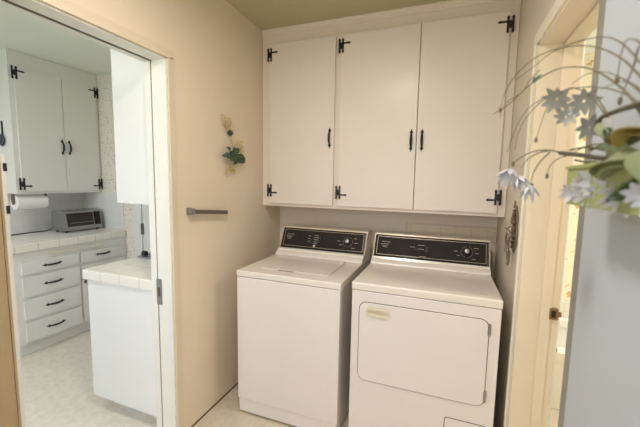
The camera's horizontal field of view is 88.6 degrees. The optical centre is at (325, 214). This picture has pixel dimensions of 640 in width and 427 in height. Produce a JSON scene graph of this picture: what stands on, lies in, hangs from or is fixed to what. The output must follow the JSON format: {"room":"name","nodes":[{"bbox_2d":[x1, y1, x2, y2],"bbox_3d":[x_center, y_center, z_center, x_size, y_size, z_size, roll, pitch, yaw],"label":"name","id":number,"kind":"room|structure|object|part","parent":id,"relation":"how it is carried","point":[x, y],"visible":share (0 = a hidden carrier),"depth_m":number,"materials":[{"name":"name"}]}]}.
{"room":"laundry room","nodes":[
{"label":"laundry room","id":0,"kind":"room"},
{"bbox_2d":[0,4,111,75],"bbox_3d":[-2.140,-1.229,1.420,2.210,0.050,3.430,3,6,20],"label":"ceiling","id":1,"kind":"structure","parent":0,"point":[20,32],"depth_m":2.54,"materials":[{"name":"white paint"}]},
{"bbox_2d":[96,74,134,258],"bbox_3d":[-1.614,-0.140,3.203,2.330,2.460,0.070,3,6,20],"label":"wall","id":2,"kind":"structure","parent":0,"point":[104,82],"depth_m":3.33,"materials":[{"name":"paint"}]},
{"bbox_2d":[83,192,124,229],"bbox_3d":[-2.328,-0.040,3.436,0.585,0.385,0.008,3,6,20],"label":"backsplash","id":3,"kind":"structure","parent":2,"relation":"attached to","point":[112,212],"depth_m":3.41,"materials":[{"name":"tile"}]},
{"bbox_2d":[133,204,143,256],"bbox_3d":[-1.450,0.058,3.112,1.000,2.090,0.022,3,6,20],"label":"door frame","id":4,"kind":"structure","parent":2,"relation":"attached to","point":[138,218],"depth_m":3.27,"materials":[{"name":"white wood"}]},
{"bbox_2d":[140,204,149,252],"bbox_3d":[-1.434,0.089,3.105,0.832,2.010,0.026,3,6,20],"label":"door","id":5,"kind":"structure","parent":2,"relation":"in","point":[145,226],"depth_m":3.24,"materials":[{"name":"white paint"}]},
{"bbox_2d":[0,0,279,426],"bbox_3d":[-1.054,0.045,1.176,0.130,2.527,3.500,3,6,20],"label":"wall","id":6,"kind":"structure","parent":0,"point":[218,59],"depth_m":1.97,"materials":[{"name":"beige paint"}]},
{"bbox_2d":[0,153,25,426],"bbox_3d":[-1.251,0.558,0.963,0.036,1.502,0.574,3,6,20],"label":"door","id":7,"kind":"structure","parent":6,"relation":"in","point":[7,211],"depth_m":1.19,"materials":[{"name":"wood"}]},
{"bbox_2d":[0,0,183,426],"bbox_3d":[-0.979,0.250,1.396,0.150,2.078,0.792,3,6,20],"label":"door frame","id":8,"kind":"structure","parent":6,"relation":"attached to","point":[155,77],"depth_m":1.65,"materials":[{"name":"white paint"}]},
{"bbox_3d":[-0.884,0.411,1.742,0.036,0.140,0.002,3,6,20],"label":"latch plate","id":9,"kind":"part","parent":8,"relation":"part of","materials":[{"name":"grey metal"}]},
{"bbox_2d":[110,48,148,204],"bbox_3d":[-0.908,-0.664,2.058,0.275,1.153,0.725,3,6,20],"label":"upper cabinet","id":10,"kind":"object","parent":6,"relation":"attached to","point":[128,86],"visible":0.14,"depth_m":1.74,"materials":[{"name":"white wood"}]},
{"bbox_2d":[186,208,227,214],"bbox_3d":[-0.687,-0.019,1.928,0.036,0.061,0.319,3,6,20],"label":"towel bar","id":11,"kind":"object","parent":6,"relation":"attached to","point":[189,211],"visible":1,"depth_m":1.86,"materials":[{"name":"silver metal"}]},
{"bbox_2d":[191,382,237,426],"bbox_3d":[-0.607,1.196,2.383,0.004,0.009,1.139,3,6,20],"label":"baseboard","id":12,"kind":"structure","parent":6,"relation":"attached to","point":[197,421],"depth_m":2.09,"materials":[{"name":"brown wood"}]},
{"bbox_2d":[221,114,245,176],"bbox_3d":[-0.589,-0.429,2.099,0.053,0.381,0.246,4,6,24],"label":"posy","id":13,"kind":"object","parent":6,"relation":"attached to","point":[235,157],"visible":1,"depth_m":2.09,"materials":[{"name":"plant"}]},
{"bbox_2d":[21,329,558,426],"bbox_3d":[-0.438,1.322,1.471,5.640,0.050,4.250,3,6,20],"label":"floor","id":14,"kind":"structure","parent":0,"point":[57,378],"depth_m":2.11,"materials":[{"name":"tile"}]},
{"bbox_2d":[12,236,126,356],"bbox_3d":[-2.479,0.668,3.059,0.648,0.848,0.939,3,6,20],"label":"base cabinet","id":15,"kind":"object","parent":14,"relation":"on","point":[51,290],"visible":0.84,"depth_m":2.77,"materials":[{"name":"white paint"}]},
{"bbox_3d":[-2.281,0.408,2.731,0.017,0.096,0.421,3,6,20],"label":"drawer","id":16,"kind":"part","parent":15,"relation":"part of","materials":[{"name":"white paint"}]},
{"bbox_3d":[-2.284,0.557,2.746,0.017,0.156,0.421,3,6,20],"label":"drawer","id":17,"kind":"part","parent":15,"relation":"part of","materials":[{"name":"white paint"}]},
{"bbox_3d":[-2.287,0.741,2.765,0.017,0.161,0.421,3,6,20],"label":"drawer","id":18,"kind":"part","parent":15,"relation":"part of","materials":[{"name":"white paint"}]},
{"bbox_3d":[-2.259,0.409,2.724,0.033,0.025,0.154,3,6,20],"label":"handle","id":19,"kind":"part","parent":15,"relation":"part of","materials":[{"name":"black metal"}]},
{"bbox_3d":[-2.262,0.558,2.739,0.033,0.025,0.154,3,6,20],"label":"handle","id":20,"kind":"part","parent":15,"relation":"part of","materials":[{"name":"black metal"}]},
{"bbox_3d":[-2.291,0.922,2.784,0.017,0.155,0.421,3,6,20],"label":"drawer","id":21,"kind":"part","parent":15,"relation":"part of","materials":[{"name":"white paint"}]},
{"bbox_3d":[-2.266,0.742,2.758,0.033,0.025,0.154,3,6,20],"label":"handle","id":22,"kind":"part","parent":15,"relation":"part of","materials":[{"name":"black metal"}]},
{"bbox_3d":[-2.269,0.924,2.776,0.033,0.025,0.154,3,6,20],"label":"handle","id":23,"kind":"part","parent":15,"relation":"part of","materials":[{"name":"black metal"}]},
{"bbox_2d":[11,227,125,254],"bbox_3d":[-2.483,0.213,3.003,0.616,0.066,0.951,3,6,20],"label":"countertop","id":24,"kind":"structure","parent":15,"relation":"on","point":[29,242],"depth_m":2.88,"materials":[{"name":"tile"}]},
{"bbox_2d":[11,228,51,235],"bbox_3d":[-2.746,0.157,2.961,0.069,0.044,0.497,4,7,27],"label":"power cord","id":25,"kind":"object","parent":24,"relation":"on","point":[51,228],"visible":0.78,"depth_m":3.04,"materials":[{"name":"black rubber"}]},
{"bbox_2d":[51,208,101,232],"bbox_3d":[-2.453,0.053,3.248,0.206,0.203,0.351,3,6,20],"label":"toaster oven","id":26,"kind":"object","parent":24,"relation":"on","point":[85,218],"visible":1,"depth_m":3.15,"materials":[{"name":"silver metal"}]},
{"bbox_3d":[-2.386,0.048,3.187,0.031,0.146,0.260,3,6,20],"label":"door","id":27,"kind":"part","parent":26,"relation":"part of","materials":[{"name":"black glass"}]},
{"bbox_3d":[-2.387,0.046,3.189,0.023,0.129,0.249,3,6,20],"label":"pane","id":28,"kind":"part","parent":26,"relation":"part of","materials":[{"name":"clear glass"}]},
{"bbox_3d":[-2.331,0.032,3.340,0.025,0.131,0.065,3,6,20],"label":"control panel","id":29,"kind":"part","parent":26,"relation":"part of","materials":[{"name":"black plastic"}]},
{"bbox_3d":[-2.131,0.369,3.134,0.017,0.096,0.403,3,6,20],"label":"drawer","id":30,"kind":"part","parent":15,"relation":"part of","materials":[{"name":"white paint"}]},
{"bbox_3d":[-2.138,0.705,3.169,0.017,0.515,0.403,3,6,20],"label":"door","id":31,"kind":"part","parent":15,"relation":"part of","materials":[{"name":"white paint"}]},
{"bbox_2d":[88,280,155,416],"bbox_3d":[-1.001,0.767,2.432,0.553,0.836,1.104,3,6,20],"label":"base cabinet","id":32,"kind":"object","parent":14,"relation":"on","point":[121,317],"visible":0.2,"depth_m":1.91,"materials":[{"name":"white paint"}]},
{"bbox_2d":[82,257,151,290],"bbox_3d":[-0.997,0.321,2.380,0.557,0.060,1.119,3,6,20],"label":"countertop","id":33,"kind":"structure","parent":32,"relation":"on","point":[135,272],"depth_m":1.91,"materials":[{"name":"tile"}]},
{"bbox_2d":[137,250,150,258],"bbox_3d":[-0.952,0.257,2.516,0.495,0.040,0.725,3,6,20],"label":"cooktop","id":34,"kind":"object","parent":33,"relation":"in","point":[144,254],"visible":0.13,"depth_m":2.27,"materials":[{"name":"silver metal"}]},
{"bbox_2d":[137,253,150,258],"bbox_3d":[-0.952,0.273,2.517,0.495,0.010,0.725,3,6,20],"label":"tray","id":35,"kind":"object","parent":34,"relation":"on","point":[143,255],"depth_m":2.26,"materials":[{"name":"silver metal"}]},
{"bbox_3d":[-1.266,0.269,2.293,0.044,0.031,0.044,3,6,20],"label":"knob","id":36,"kind":"part","parent":34,"relation":"part of","materials":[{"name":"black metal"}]},
{"bbox_2d":[237,225,369,426],"bbox_3d":[-0.113,0.676,2.209,0.654,1.098,0.701,3,6,20],"label":"washing machine","id":37,"kind":"object","parent":14,"relation":"on","point":[294,304],"visible":0.99,"depth_m":1.91,"materials":[{"name":"white metal"}]},
{"bbox_3d":[-0.123,1.168,2.257,0.638,0.085,0.676,3,6,20],"label":"toe panel","id":38,"kind":"part","parent":37,"relation":"part of","materials":[{"name":"white metal"}]},
{"bbox_3d":[-0.135,0.324,2.109,0.452,0.008,0.362,3,6,20],"label":"lid","id":39,"kind":"part","parent":37,"relation":"part of","materials":[{"name":"white metal"}]},
{"bbox_3d":[-0.106,0.336,2.174,0.654,0.036,0.701,3,6,20],"label":"panel","id":40,"kind":"part","parent":37,"relation":"part of","materials":[{"name":"white metal"}]},
{"bbox_3d":[-0.025,0.182,2.373,0.652,0.147,0.074,3,6,20],"label":"panel trim","id":41,"kind":"part","parent":37,"relation":"part of","materials":[{"name":"plastic"}]},
{"bbox_3d":[-0.024,0.184,2.374,0.646,0.137,0.066,3,6,20],"label":"control panel","id":42,"kind":"part","parent":37,"relation":"part of","materials":[{"name":"black plastic"}]},
{"bbox_2d":[348,232,502,426],"bbox_3d":[0.582,0.715,1.960,0.718,1.098,0.690,3,6,20],"label":"dryer","id":43,"kind":"object","parent":14,"relation":"on","point":[427,309],"visible":1,"depth_m":1.68,"materials":[{"name":"white metal"}]},
{"bbox_3d":[0.269,0.508,1.694,0.121,0.049,0.013,3,6,20],"label":"door pull","id":44,"kind":"part","parent":43,"relation":"part of","materials":[{"name":"beige plastic"}]},
{"bbox_3d":[0.467,0.690,1.648,0.618,0.430,0.006,3,6,20],"label":"door","id":45,"kind":"part","parent":43,"relation":"part of","materials":[{"name":"white metal"}]},
{"bbox_3d":[0.591,0.366,1.932,0.718,0.040,0.674,3,6,20],"label":"panel","id":46,"kind":"part","parent":43,"relation":"part of","materials":[{"name":"white metal"}]},
{"bbox_3d":[0.668,0.222,2.120,0.716,0.147,0.074,3,6,20],"label":"panel trim","id":47,"kind":"part","parent":43,"relation":"part of","materials":[{"name":"silver metal"}]},
{"bbox_3d":[0.668,0.223,2.121,0.710,0.137,0.066,3,6,20],"label":"control panel","id":48,"kind":"part","parent":43,"relation":"part of","materials":[{"name":"black plastic"}]},
{"bbox_3d":[0.678,1.112,1.611,0.183,0.196,0.003,3,6,20],"label":"access panel","id":49,"kind":"part","parent":43,"relation":"part of","materials":[{"name":"white metal"}]},
{"bbox_2d":[551,317,567,409],"bbox_3d":[2.016,1.068,2.281,1.360,0.384,0.690,3,6,20],"label":"bathtub","id":50,"kind":"object","parent":14,"relation":"on","point":[563,322],"visible":0.02,"depth_m":2.12,"materials":[{"name":"white ceramic"}]},
{"bbox_2d":[225,0,448,29],"bbox_3d":[-0.182,-1.188,0.734,1.936,0.050,3.500,3,6,20],"label":"ceiling","id":51,"kind":"structure","parent":0,"point":[265,14],"depth_m":2.07,"materials":[{"name":"beige paint"}]},
{"bbox_2d":[280,206,497,276],"bbox_3d":[0.420,-0.068,2.556,1.936,2.527,0.120,3,6,20],"label":"wall","id":52,"kind":"structure","parent":0,"point":[364,220],"depth_m":2.54,"materials":[{"name":"beige paint"}]},
{"bbox_2d":[262,0,520,216],"bbox_3d":[0.346,-0.671,2.283,1.655,1.272,0.332,3,6,20],"label":"upper cabinet","id":53,"kind":"object","parent":52,"relation":"attached to","point":[392,110],"visible":1,"depth_m":2.10,"materials":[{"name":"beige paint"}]},
{"bbox_3d":[-0.174,-0.645,2.343,0.503,1.145,0.018,3,6,20],"label":"door","id":54,"kind":"part","parent":53,"relation":"part of","materials":[{"name":"beige paint"}]},
{"bbox_3d":[0.023,-0.529,2.255,0.024,0.147,0.032,3,6,20],"label":"handle","id":55,"kind":"part","parent":53,"relation":"part of","materials":[{"name":"black metal"}]},
{"bbox_3d":[0.338,-0.616,2.156,0.511,1.145,0.018,3,6,20],"label":"door","id":56,"kind":"part","parent":53,"relation":"part of","materials":[{"name":"beige paint"}]},
{"bbox_3d":[0.315,-1.271,2.104,1.655,0.043,0.017,3,6,20],"label":"crown moulding","id":57,"kind":"part","parent":53,"relation":"part of","materials":[{"name":"beige paint"}]},
{"bbox_3d":[0.539,-0.470,2.069,0.024,0.147,0.032,3,6,20],"label":"handle","id":58,"kind":"part","parent":53,"relation":"part of","materials":[{"name":"black metal"}]},
{"bbox_3d":[0.601,-0.466,2.047,0.024,0.147,0.032,3,6,20],"label":"handle","id":59,"kind":"part","parent":53,"relation":"part of","materials":[{"name":"black metal"}]},
{"bbox_3d":[0.808,-0.589,1.984,0.482,1.145,0.018,3,6,20],"label":"door","id":60,"kind":"part","parent":53,"relation":"part of","materials":[{"name":"beige paint"}]},
{"bbox_2d":[405,222,496,278],"bbox_3d":[0.873,0.350,2.353,0.605,0.554,0.020,3,6,20],"label":"tile panel","id":61,"kind":"object","parent":52,"relation":"attached to","point":[488,233],"visible":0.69,"depth_m":2.31,"materials":[{"name":"beige tile"}]},
{"bbox_3d":[0.873,0.350,2.353,0.605,0.554,0.019,3,6,20],"label":"edge trim","id":62,"kind":"part","parent":61,"relation":"part of","materials":[{"name":"beige tile"}]},
{"bbox_2d":[490,247,491,269],"bbox_3d":[1.080,0.414,2.195,0.026,0.429,0.158,3,6,14],"label":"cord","id":63,"kind":"object","parent":61,"relation":"attached to","point":[490,247],"visible":0.11,"depth_m":2.13,"materials":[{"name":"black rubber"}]},
{"bbox_2d":[493,0,555,426],"bbox_3d":[0.632,0.141,0.559,0.147,2.527,3.500,3,6,20],"label":"wall","id":64,"kind":"structure","parent":0,"point":[533,13],"depth_m":1.73,"materials":[{"name":"beige paint"}]},
{"bbox_2d":[505,200,518,251],"bbox_3d":[0.928,0.058,1.636,0.043,0.260,0.112,3,6,20],"label":"key holder","id":65,"kind":"object","parent":64,"relation":"attached to","point":[514,220],"visible":0.98,"depth_m":1.61,"materials":[{"name":"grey metal"}]},
{"bbox_2d":[504,235,509,264],"bbox_3d":[0.917,0.180,1.652,0.020,0.158,0.054,3,6,20],"label":"keys","id":66,"kind":"object","parent":65,"relation":"hanging from","point":[507,249],"visible":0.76,"depth_m":1.64,"materials":[{"name":"silver metal"}]},
{"bbox_2d":[506,231,510,248],"bbox_3d":[0.899,0.124,1.605,0.014,0.086,0.047,3,6,20],"label":"keys","id":67,"kind":"object","parent":65,"relation":"hanging from","point":[508,238],"visible":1,"depth_m":1.60,"materials":[{"name":"silver metal"}]},
{"bbox_3d":[0.944,0.072,1.632,0.009,0.233,0.112,3,6,20],"label":"plate","id":68,"kind":"part","parent":65,"relation":"part of","materials":[{"name":"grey metal"}]},
{"bbox_2d":[503,0,605,426],"bbox_3d":[0.836,0.303,1.149,0.181,2.092,0.782,3,6,20],"label":"door frame","id":69,"kind":"structure","parent":64,"relation":"attached to","point":[545,221],"depth_m":1.41,"materials":[{"name":"beige paint"}]},
{"bbox_3d":[1.004,0.435,1.433,0.046,0.050,0.014,3,6,20],"label":"strike plate","id":70,"kind":"part","parent":69,"relation":"part of","materials":[{"name":"gold metal"}]},
{"bbox_2d":[563,0,639,426],"bbox_3d":[0.448,0.392,0.461,0.104,2.018,0.785,3,6,20],"label":"door","id":71,"kind":"structure","parent":64,"relation":"in","point":[603,389],"depth_m":0.61,"materials":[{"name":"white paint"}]},
{"bbox_2d":[565,160,639,215],"bbox_3d":[0.457,-0.044,0.501,0.076,0.072,0.279,3,6,20],"label":"basket","id":72,"kind":"object","parent":71,"relation":"attached to","point":[620,176],"visible":0.31,"depth_m":0.49,"materials":[{"name":"green paint"}]},
{"bbox_2d":[493,36,639,217],"bbox_3d":[0.447,-0.159,0.547,0.163,0.308,0.431,2,6,4],"label":"flower","id":73,"kind":"object","parent":72,"relation":"in","point":[617,143],"visible":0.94,"depth_m":0.53,"materials":[{"name":"white plant"}]},
{"bbox_3d":[0.402,-0.080,0.729,0.051,0.047,0.047,3,6,20],"label":"flower","id":74,"kind":"part","parent":73,"relation":"part of","materials":[{"name":"white fabric"}]},
{"bbox_3d":[0.426,-0.066,0.712,0.039,0.038,0.037,0,6,-7],"label":"flower","id":75,"kind":"part","parent":73,"relation":"part of","materials":[{"name":"white plant"}]},
{"bbox_3d":[0.431,-0.043,0.697,0.039,0.041,0.032,-1,6,-19],"label":"flower","id":76,"kind":"part","parent":73,"relation":"part of","materials":[{"name":"white plant"}]},
{"bbox_3d":[0.445,-0.220,0.633,0.054,0.048,0.029,6,8,42],"label":"flower","id":77,"kind":"part","parent":73,"relation":"part of","materials":[{"name":"white plant"}]},
{"bbox_3d":[0.442,-0.038,0.594,0.018,0.036,0.037,-3,7,-34],"label":"flower","id":78,"kind":"part","parent":73,"relation":"part of","materials":[{"name":"white plant"}]},
{"bbox_3d":[0.456,-0.188,0.621,0.043,0.044,0.016,3,6,20],"label":"flower","id":79,"kind":"part","parent":73,"relation":"part of","materials":[{"name":"white plant"}]},
{"bbox_3d":[0.459,-0.191,0.603,0.025,0.025,0.007,4,7,29],"label":"flower","id":80,"kind":"part","parent":73,"relation":"part of","materials":[{"name":"white plant"}]},
{"bbox_3d":[0.443,-0.056,0.572,0.012,0.027,0.027,-1,6,-16],"label":"flower","id":81,"kind":"part","parent":73,"relation":"part of","materials":[{"name":"white plant"}]},
{"bbox_3d":[0.439,-0.038,0.558,0.020,0.042,0.042,-4,8,-42],"label":"flower","id":82,"kind":"part","parent":73,"relation":"part of","materials":[{"name":"white plant"}]},
{"bbox_3d":[0.439,-0.050,0.542,0.013,0.040,0.042,-2,7,-30],"label":"flower","id":83,"kind":"part","parent":73,"relation":"part of","materials":[{"name":"white plant"}]},
{"bbox_3d":[0.447,-0.100,0.554,0.023,0.029,0.163,2,6,9],"label":"stem","id":84,"kind":"part","parent":73,"relation":"part of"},
{"bbox_3d":[0.429,-0.054,0.521,0.048,0.054,0.032,3,6,20],"label":"flower","id":85,"kind":"part","parent":73,"relation":"part of","materials":[{"name":"white plant"}]},
{"bbox_3d":[0.454,-0.197,0.574,0.020,0.046,0.051,-5,8,-44],"label":"flower","id":86,"kind":"part","parent":73,"relation":"part of","materials":[{"name":"white plant"}]},
{"bbox_3d":[0.446,-0.110,0.543,0.013,0.013,0.142,2,6,13],"label":"stem","id":87,"kind":"part","parent":73,"relation":"part of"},
{"bbox_3d":[0.455,-0.149,0.560,0.048,0.045,0.024,3,6,20],"label":"flower","id":88,"kind":"part","parent":73,"relation":"part of","materials":[{"name":"white plant"}]},
{"bbox_3d":[0.451,-0.091,0.553,0.009,0.012,0.100,2,6,11],"label":"stem","id":89,"kind":"part","parent":73,"relation":"part of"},
{"bbox_3d":[0.433,-0.028,0.519,0.019,0.043,0.044,-3,7,-33],"label":"flower","id":90,"kind":"part","parent":73,"relation":"part of","materials":[{"name":"white plant"}]},
{"bbox_3d":[0.428,-0.039,0.503,0.013,0.039,0.043,-3,7,-37],"label":"flower","id":91,"kind":"part","parent":73,"relation":"part of","materials":[{"name":"white plant"}]},
{"bbox_3d":[0.418,-0.037,0.472,0.015,0.047,0.044,-4,8,-40],"label":"flower","id":92,"kind":"part","parent":73,"relation":"part of","materials":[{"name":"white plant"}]},
{"bbox_3d":[0.406,-0.028,0.451,0.045,0.038,0.021,6,7,37],"label":"flower","id":93,"kind":"part","parent":73,"relation":"part of","materials":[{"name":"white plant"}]},
{"bbox_3d":[0.395,-0.010,0.433,0.035,0.034,0.048,-4,8,-41],"label":"flower","id":94,"kind":"part","parent":73,"relation":"part of","materials":[{"name":"white plant"}]},
{"bbox_3d":[0.414,-0.134,0.461,0.013,0.041,0.188,4,6,24],"label":"stem","id":95,"kind":"part","parent":73,"relation":"part of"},
{"bbox_3d":[0.370,-0.023,0.387,0.038,0.036,0.016,5,7,31],"label":"flower","id":96,"kind":"part","parent":73,"relation":"part of","materials":[{"name":"white plant"}]},
{"bbox_3d":[0.411,-0.084,0.450,0.009,0.051,0.155,4,6,25],"label":"stem","id":97,"kind":"part","parent":73,"relation":"part of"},
{"bbox_3d":[0.366,-0.014,0.368,0.016,0.041,0.036,-4,8,-41],"label":"flower","id":98,"kind":"part","parent":73,"relation":"part of","materials":[{"name":"white plant"}]},
{"bbox_2d":[561,53,594,301],"bbox_3d":[2.243,0.012,2.551,1.494,2.440,0.120,3,6,20],"label":"wall","id":99,"kind":"structure","parent":0,"point":[588,58],"depth_m":2.60,"materials":[{"name":"yellow paint"}]},
{"bbox_2d":[560,301,569,317],"bbox_3d":[2.148,0.823,2.593,1.374,0.215,0.012,3,6,20],"label":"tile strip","id":100,"kind":"object","parent":99,"relation":"attached to","point":[564,308],"depth_m":2.66,"materials":[{"name":"beige tile"}]},
{"bbox_2d":[585,28,596,53],"bbox_3d":[1.745,-1.092,1.019,1.494,0.050,3.150,3,6,20],"label":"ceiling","id":101,"kind":"structure","parent":0,"point":[588,50],"depth_m":2.28,"materials":[{"name":"beige paint"}]},
{"bbox_3d":[-3.257,-0.044,1.948,0.120,2.460,3.430,3,6,20],"label":"wall","id":102,"kind":"structure","parent":0,"visible":0},
{"bbox_2d":[7,193,83,233],"bbox_3d":[-3.113,0.074,2.173,0.008,0.385,2.930,3,6,20],"label":"backsplash","id":103,"kind":"structure","parent":102,"relation":"attached to","point":[34,219],"depth_m":3.16,"materials":[{"name":"tile"}]},
{"bbox_2d":[0,48,102,193],"bbox_3d":[-2.560,-0.791,3.064,0.338,1.171,0.726,3,6,20],"label":"upper cabinet","id":104,"kind":"object","parent":102,"relation":"attached to","point":[49,110],"visible":1,"depth_m":2.92,"materials":[{"name":"white paint"}]},
{"bbox_2d":[0,121,4,145],"bbox_3d":[-2.699,-0.675,2.725,0.071,0.210,0.026,3,6,20],"label":"scoop","id":105,"kind":"object","parent":104,"relation":"hanging from","point":[2,140],"visible":1,"depth_m":2.72,"materials":[{"name":"blue metal"}]},
{"bbox_3d":[-2.695,-0.721,2.727,0.019,0.120,0.010,3,6,20],"label":"handle","id":106,"kind":"part","parent":105,"relation":"part of","materials":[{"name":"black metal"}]},
{"bbox_2d":[0,134,4,145],"bbox_3d":[-2.700,-0.621,2.730,0.071,0.101,0.025,3,6,20],"label":"bowl","id":107,"kind":"object","parent":105,"relation":"on","point":[2,140],"depth_m":2.72,"materials":[{"name":"blue metal"}]},
{"bbox_2d":[10,193,46,204],"bbox_3d":[-2.612,-0.139,2.893,0.040,0.092,0.250,3,6,20],"label":"paper towel holder","id":108,"kind":"object","parent":104,"relation":"attached to","point":[12,195],"visible":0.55,"depth_m":2.78,"materials":[{"name":"grey metal"}]},
{"bbox_2d":[10,195,48,208],"bbox_3d":[-2.612,-0.110,2.897,0.116,0.116,0.229,3,6,20],"label":"paper roll","id":109,"kind":"object","parent":104,"relation":"attached to","point":[30,201],"visible":1,"depth_m":2.86,"materials":[{"name":"white paper"}]},
{"bbox_3d":[-2.493,-0.716,2.880,0.016,1.013,0.350,3,6,20],"label":"door","id":110,"kind":"part","parent":104,"relation":"part of","materials":[{"name":"white paint"}]},
{"bbox_3d":[-2.377,-0.746,3.192,0.016,1.013,0.310,3,6,20],"label":"door","id":111,"kind":"part","parent":104,"relation":"part of","materials":[{"name":"white paint"}]}
]}

